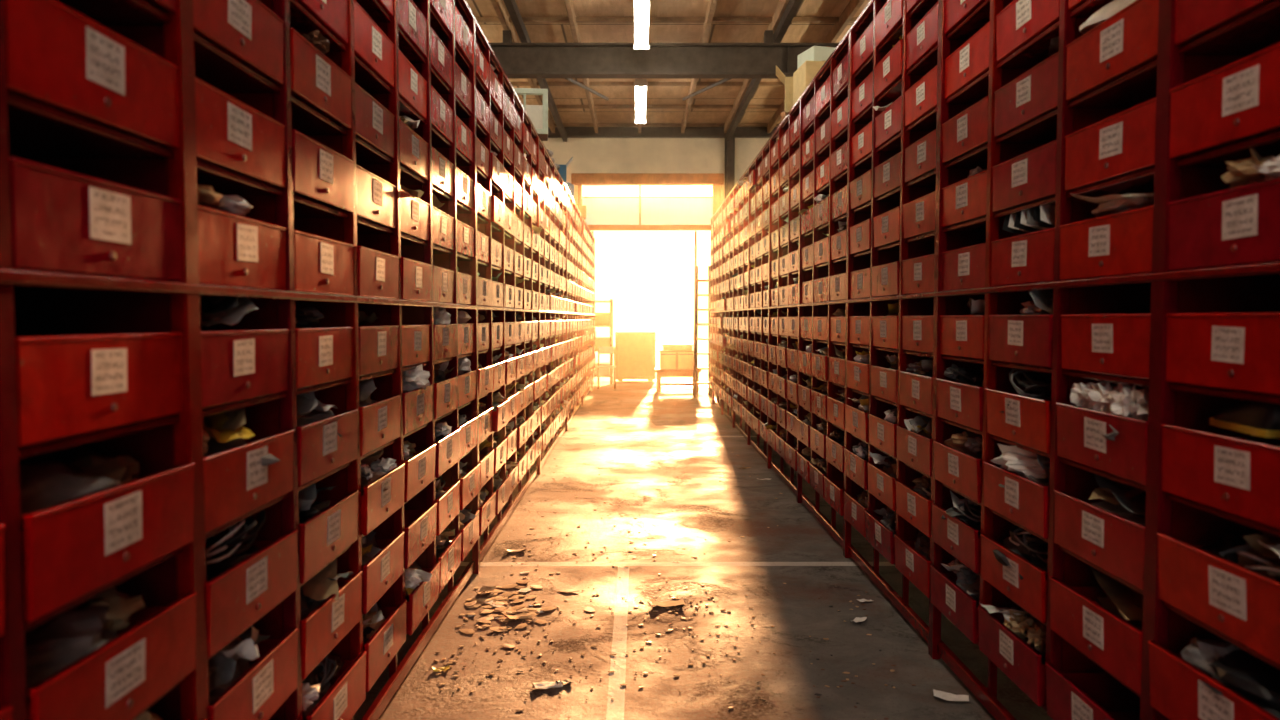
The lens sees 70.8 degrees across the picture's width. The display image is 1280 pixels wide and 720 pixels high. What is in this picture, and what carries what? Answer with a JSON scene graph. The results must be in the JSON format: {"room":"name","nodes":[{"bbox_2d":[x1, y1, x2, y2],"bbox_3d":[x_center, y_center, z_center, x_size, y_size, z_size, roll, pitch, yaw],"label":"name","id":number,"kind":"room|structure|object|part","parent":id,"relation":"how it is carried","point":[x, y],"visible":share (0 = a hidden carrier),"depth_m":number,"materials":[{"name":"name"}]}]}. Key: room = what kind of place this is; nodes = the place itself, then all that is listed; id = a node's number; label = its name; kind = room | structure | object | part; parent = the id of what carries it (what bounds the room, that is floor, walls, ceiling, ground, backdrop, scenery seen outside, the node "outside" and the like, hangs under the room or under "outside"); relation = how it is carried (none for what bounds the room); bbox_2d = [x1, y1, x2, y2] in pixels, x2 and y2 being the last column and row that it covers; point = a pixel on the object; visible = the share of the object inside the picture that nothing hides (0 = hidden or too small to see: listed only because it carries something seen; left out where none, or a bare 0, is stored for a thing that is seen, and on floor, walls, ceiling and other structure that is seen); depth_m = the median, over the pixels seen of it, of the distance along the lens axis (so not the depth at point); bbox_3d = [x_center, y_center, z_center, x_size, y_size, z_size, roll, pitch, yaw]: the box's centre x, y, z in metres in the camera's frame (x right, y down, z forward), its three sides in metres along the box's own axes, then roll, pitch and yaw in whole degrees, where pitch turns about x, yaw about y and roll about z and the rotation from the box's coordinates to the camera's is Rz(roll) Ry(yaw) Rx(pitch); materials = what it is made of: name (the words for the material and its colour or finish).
{"room":"storage warehouse","nodes":[
{"label":"storage warehouse","id":0,"kind":"room"},
{"bbox_2d":[542,138,768,203],"bbox_3d":[-0.050,-2.598,22.003,18.000,6.100,0.200,0,3,0],"label":"wall","id":1,"kind":"structure","parent":0,"point":[590,155],"depth_m":21.79,"materials":[{"name":"beige paint"}]},
{"bbox_2d":[571,173,723,306],"bbox_3d":[0.185,-2.030,21.950,3.690,4.970,0.240,0,3,0],"label":"door frame","id":2,"kind":"structure","parent":1,"relation":"in","point":[639,213],"depth_m":21.95,"materials":[{"name":"brown wood"}]},
{"bbox_3d":[0.185,-3.627,21.965,3.190,0.660,0.004,0,3,0],"label":"transom panel","id":3,"kind":"part","parent":2,"relation":"part of","materials":[{"name":"beige glass"}]},
{"bbox_2d":[466,0,869,123],"bbox_3d":[-0.020,-5.084,8.773,18.000,0.100,26.400,0,3,0],"label":"ceiling","id":4,"kind":"structure","parent":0,"point":[537,32],"depth_m":14.78,"materials":[{"name":"brown wood"}]},
{"bbox_2d":[475,0,864,132],"bbox_3d":[-0.020,-4.934,8.780,17.800,0.200,25.800,0,3,0],"label":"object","id":5,"kind":"structure","parent":0,"point":[847,16],"depth_m":14.67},
{"bbox_2d":[634,79,647,123],"bbox_3d":[0.011,-5.060,16.733,0.240,0.690,3.000,0,3,0],"label":"fluorescent light","id":6,"kind":"object","parent":5,"relation":"hanging from","point":[640,85],"visible":0.93,"depth_m":16.41,"materials":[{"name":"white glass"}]},
{"bbox_2d":[633,0,649,49],"bbox_3d":[0.023,-4.825,11.688,0.240,0.690,3.000,0,3,0],"label":"fluorescent light","id":7,"kind":"object","parent":5,"relation":"hanging from","point":[641,7],"visible":1,"depth_m":12.15,"materials":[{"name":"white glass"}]},
{"bbox_2d":[489,30,838,78],"bbox_3d":[-0.032,-4.689,13.796,17.900,0.678,0.240,0,3,0],"label":"roof beam","id":8,"kind":"structure","parent":5,"relation":"attached to","point":[517,60],"depth_m":13.78,"materials":[{"name":"grey metal"}]},
{"bbox_2d":[503,0,801,141],"bbox_3d":[0.180,-4.610,8.795,11.900,0.410,25.800,0,3,0],"label":"braces","id":9,"kind":"structure","parent":8,"relation":"attached to","point":[792,7],"depth_m":16.20,"materials":[{"name":"wood"}]},
{"bbox_2d":[354,378,1052,719],"bbox_3d":[-0.020,1.109,9.062,18.000,0.100,26.400,0,3,0],"label":"floor","id":10,"kind":"structure","parent":0,"point":[611,426],"depth_m":4.72,"materials":[{"name":"concrete"}]},
{"bbox_2d":[0,0,595,719],"bbox_3d":[-1.139,-0.535,9.003,0.514,3.191,20.952,0,3,0],"label":"shelf","id":11,"kind":"object","parent":10,"relation":"on","point":[297,297],"visible":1,"depth_m":2.25,"materials":[{"name":"red metal"}]},
{"bbox_2d":[514,88,547,140],"bbox_3d":[-1.053,-2.323,8.530,0.360,0.420,0.325,0,3,-6],"label":"cardboard box","id":12,"kind":"object","parent":11,"relation":"on","point":[538,114],"depth_m":8.39,"materials":[{"name":"beige cardboard"}]},
{"bbox_2d":[547,149,559,169],"bbox_3d":[-1.034,-2.246,10.141,0.219,0.113,1.071,0,3,0],"label":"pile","id":13,"kind":"object","parent":11,"relation":"on","point":[550,152],"visible":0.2,"depth_m":10.10,"materials":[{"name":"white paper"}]},
{"bbox_2d":[558,157,572,183],"bbox_3d":[-1.066,-2.412,11.498,0.408,0.322,0.306,0,3,-6],"label":"plastic crate","id":14,"kind":"object","parent":11,"relation":"on","point":[562,170],"visible":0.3,"depth_m":11.36,"materials":[{"name":"plastic"}]},
{"bbox_2d":[566,181,573,195],"bbox_3d":[-1.069,-2.376,12.501,0.226,0.156,0.350,1,3,11],"label":"plastic crate","id":15,"kind":"object","parent":11,"relation":"on","point":[570,186],"visible":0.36,"depth_m":12.46,"materials":[{"name":"plastic"}]},
{"bbox_2d":[572,185,577,205],"bbox_3d":[-1.091,-2.497,13.696,0.286,0.286,0.350,0,3,-6],"label":"cardboard box","id":16,"kind":"object","parent":11,"relation":"on","point":[575,197],"visible":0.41,"depth_m":13.53,"materials":[{"name":"brown cardboard"}]},
{"bbox_2d":[578,205,585,218],"bbox_3d":[-1.075,-2.540,15.496,0.286,0.206,0.350,0,3,-6],"label":"cardboard box","id":17,"kind":"object","parent":11,"relation":"on","point":[582,208],"visible":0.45,"depth_m":15.33,"materials":[{"name":"brown cardboard"}]},
{"bbox_2d":[433,665,449,671],"bbox_3d":[-0.835,1.297,3.784,0.070,0.013,0.043,-1,3,-18],"label":"scrap","id":18,"kind":"object","parent":10,"relation":"on","point":[439,669],"visible":1,"depth_m":3.78,"materials":[{"name":"white paper"}]},
{"bbox_2d":[476,586,495,592],"bbox_3d":[-0.832,1.240,4.853,0.080,0.027,0.130,0,3,10],"label":"scrap","id":19,"kind":"object","parent":10,"relation":"on","point":[483,589],"visible":1,"depth_m":4.88,"materials":[{"name":"white paper"}]},
{"bbox_2d":[505,548,526,551],"bbox_3d":[-0.784,1.202,5.705,0.130,0.023,0.079,-1,3,-17],"label":"scrap","id":20,"kind":"object","parent":10,"relation":"on","point":[524,549],"visible":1,"depth_m":5.71,"materials":[{"name":"beige paper"}]},
{"bbox_2d":[504,611,537,619],"bbox_3d":[-0.584,1.262,4.445,0.150,0.021,0.091,-1,3,-29],"label":"scrap","id":21,"kind":"object","parent":10,"relation":"on","point":[521,616],"visible":1,"depth_m":4.44,"materials":[{"name":"white paper"}]},
{"bbox_2d":[458,571,594,647],"bbox_3d":[-0.624,1.258,4.640,0.806,0.011,0.955,2,3,36],"label":"scraps","id":22,"kind":"object","parent":10,"relation":"on","point":[496,601],"visible":1,"depth_m":4.59,"materials":[{"name":"brown cardboard"},{"name":"white paper"}]},
{"bbox_2d":[533,681,562,688],"bbox_3d":[-0.371,1.304,3.616,0.110,0.014,0.067,-1,3,-17],"label":"paper scrap","id":23,"kind":"object","parent":10,"relation":"on","point":[543,685],"visible":1,"depth_m":3.61,"materials":[{"name":"white paper"}]},
{"bbox_2d":[555,680,573,683],"bbox_3d":[-0.306,1.301,3.645,0.070,0.017,0.042,-1,3,-18],"label":"scrap","id":24,"kind":"object","parent":10,"relation":"on","point":[558,681],"visible":1,"depth_m":3.64,"materials":[{"name":"white paper"}]},
{"bbox_2d":[595,299,612,383],"bbox_3d":[-0.886,-0.421,20.401,0.540,1.900,0.660,0,3,0],"label":"storage rack","id":25,"kind":"object","parent":10,"relation":"on","point":[601,319],"visible":0.52,"depth_m":20.12,"materials":[{"name":"brown wood"}]},
{"bbox_2d":[597,347,615,388],"bbox_3d":[-0.703,0.166,18.925,0.380,0.888,0.431,0,3,0],"label":"chair","id":26,"kind":"object","parent":10,"relation":"on","point":[601,350],"visible":0.98,"depth_m":19.02,"materials":[{"name":"brown wood"}]},
{"bbox_2d":[615,332,654,381],"bbox_3d":[-0.108,-0.083,21.204,0.930,1.150,0.530,0,3,0],"label":"crate","id":27,"kind":"object","parent":10,"relation":"on","point":[635,351],"visible":0.95,"depth_m":20.96,"materials":[{"name":"brown wood"}]},
{"bbox_2d":[650,598,684,606],"bbox_3d":[0.143,1.250,4.642,0.170,0.026,0.104,0,3,-6],"label":"scrap","id":28,"kind":"object","parent":10,"relation":"on","point":[666,603],"visible":1,"depth_m":4.64,"materials":[{"name":"white paper"}]},
{"bbox_2d":[426,426,914,718],"bbox_3d":[0.159,1.070,8.748,2.155,0.005,11.186,0,3,0],"label":"litter","id":29,"kind":"object","parent":10,"relation":"on","point":[668,630],"visible":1,"depth_m":4.17,"materials":[{"name":"cardboard"}]},
{"bbox_2d":[654,368,700,391],"bbox_3d":[0.759,0.403,18.240,0.920,0.455,0.600,0,3,0],"label":"workbench","id":30,"kind":"object","parent":10,"relation":"on","point":[660,372],"visible":0.7,"depth_m":17.97,"materials":[{"name":"brown wood"}]},
{"bbox_2d":[659,344,693,368],"bbox_3d":[0.739,-0.068,18.218,0.700,0.485,0.480,0,3,0],"label":"box","id":31,"kind":"object","parent":30,"relation":"on","point":[672,356],"visible":0.9,"depth_m":18.00,"materials":[{"name":"cardboard"}]},
{"bbox_2d":[693,266,711,397],"bbox_3d":[1.182,-0.533,16.904,0.359,2.457,0.634,0,3,0],"label":"ladder","id":32,"kind":"object","parent":10,"relation":"on","point":[695,352],"visible":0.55,"depth_m":16.75,"materials":[{"name":"metal"}]},
{"bbox_2d":[724,136,734,199],"bbox_3d":[2.170,-2.588,21.796,0.240,6.100,0.215,0,3,0],"label":"steel column","id":33,"kind":"structure","parent":10,"relation":"on","point":[729,145],"depth_m":21.61,"materials":[{"name":"grey metal"}]},
{"bbox_2d":[548,127,776,137],"bbox_3d":[-0.050,-5.484,21.648,17.800,0.240,0.200,0,3,0],"label":"beam","id":34,"kind":"structure","parent":33,"relation":"attached to","point":[572,132],"depth_m":21.55,"materials":[{"name":"metal"}]},
{"bbox_2d":[850,617,866,621],"bbox_3d":[1.067,1.267,4.391,0.054,0.016,0.090,2,3,33],"label":"paper scrap","id":35,"kind":"object","parent":10,"relation":"on","point":[857,619],"visible":1,"depth_m":4.40,"materials":[{"name":"white paper"}]},
{"bbox_2d":[857,599,872,601],"bbox_3d":[1.171,1.254,4.692,0.080,0.014,0.048,-1,3,-12],"label":"paper scrap","id":36,"kind":"object","parent":10,"relation":"on","point":[860,600],"visible":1,"depth_m":4.70,"materials":[{"name":"white paper"}]},
{"bbox_2d":[933,689,968,700],"bbox_3d":[1.209,1.304,3.500,0.130,0.024,0.079,1,3,17],"label":"paper scrap","id":37,"kind":"object","parent":10,"relation":"on","point":[943,695],"visible":1,"depth_m":3.50,"materials":[{"name":"white paper"}]},
{"bbox_2d":[709,0,1279,719],"bbox_3d":[1.457,-0.469,7.156,0.513,3.231,17.642,0,3,0],"label":"shelf","id":38,"kind":"object","parent":10,"relation":"on","point":[1000,283],"visible":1,"depth_m":2.85,"materials":[{"name":"red metal"}]},
{"bbox_2d":[781,110,784,121],"bbox_3d":[1.520,-2.264,8.507,0.286,0.226,0.410,0,3,-6],"label":"cardboard box","id":39,"kind":"object","parent":38,"relation":"on","point":[783,112],"visible":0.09,"depth_m":8.62,"materials":[{"name":"brown cardboard"}]},
{"bbox_2d":[776,65,792,115],"bbox_3d":[1.402,-2.320,7.804,0.448,0.402,0.306,0,3,8],"label":"cardboard box","id":40,"kind":"object","parent":38,"relation":"on","point":[787,81],"visible":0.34,"depth_m":7.67,"materials":[{"name":"brown cardboard"}]},
{"bbox_2d":[793,61,825,104],"bbox_3d":[1.433,-2.226,7.257,0.306,0.266,0.370,0,3,-6],"label":"cardboard box","id":41,"kind":"object","parent":38,"relation":"on","point":[802,77],"visible":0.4,"depth_m":7.12,"materials":[{"name":"brown cardboard"}]},
{"bbox_2d":[797,45,834,68],"bbox_3d":[1.443,-2.421,7.248,0.246,0.126,0.290,-1,3,-17],"label":"cardboard box","id":42,"kind":"object","parent":41,"relation":"on","point":[815,53],"visible":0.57,"depth_m":7.11,"materials":[{"name":"white cardboard"}]},
{"label":"outside","id":43,"kind":"structure","parent":0,"visible":0},
{"bbox_2d":[595,340,707,377],"bbox_3d":[-0.020,1.139,9.063,60.000,0.100,105.600,0,3,0],"label":"ground","id":44,"kind":"structure","parent":43,"point":[702,344],"depth_m":36.31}
]}

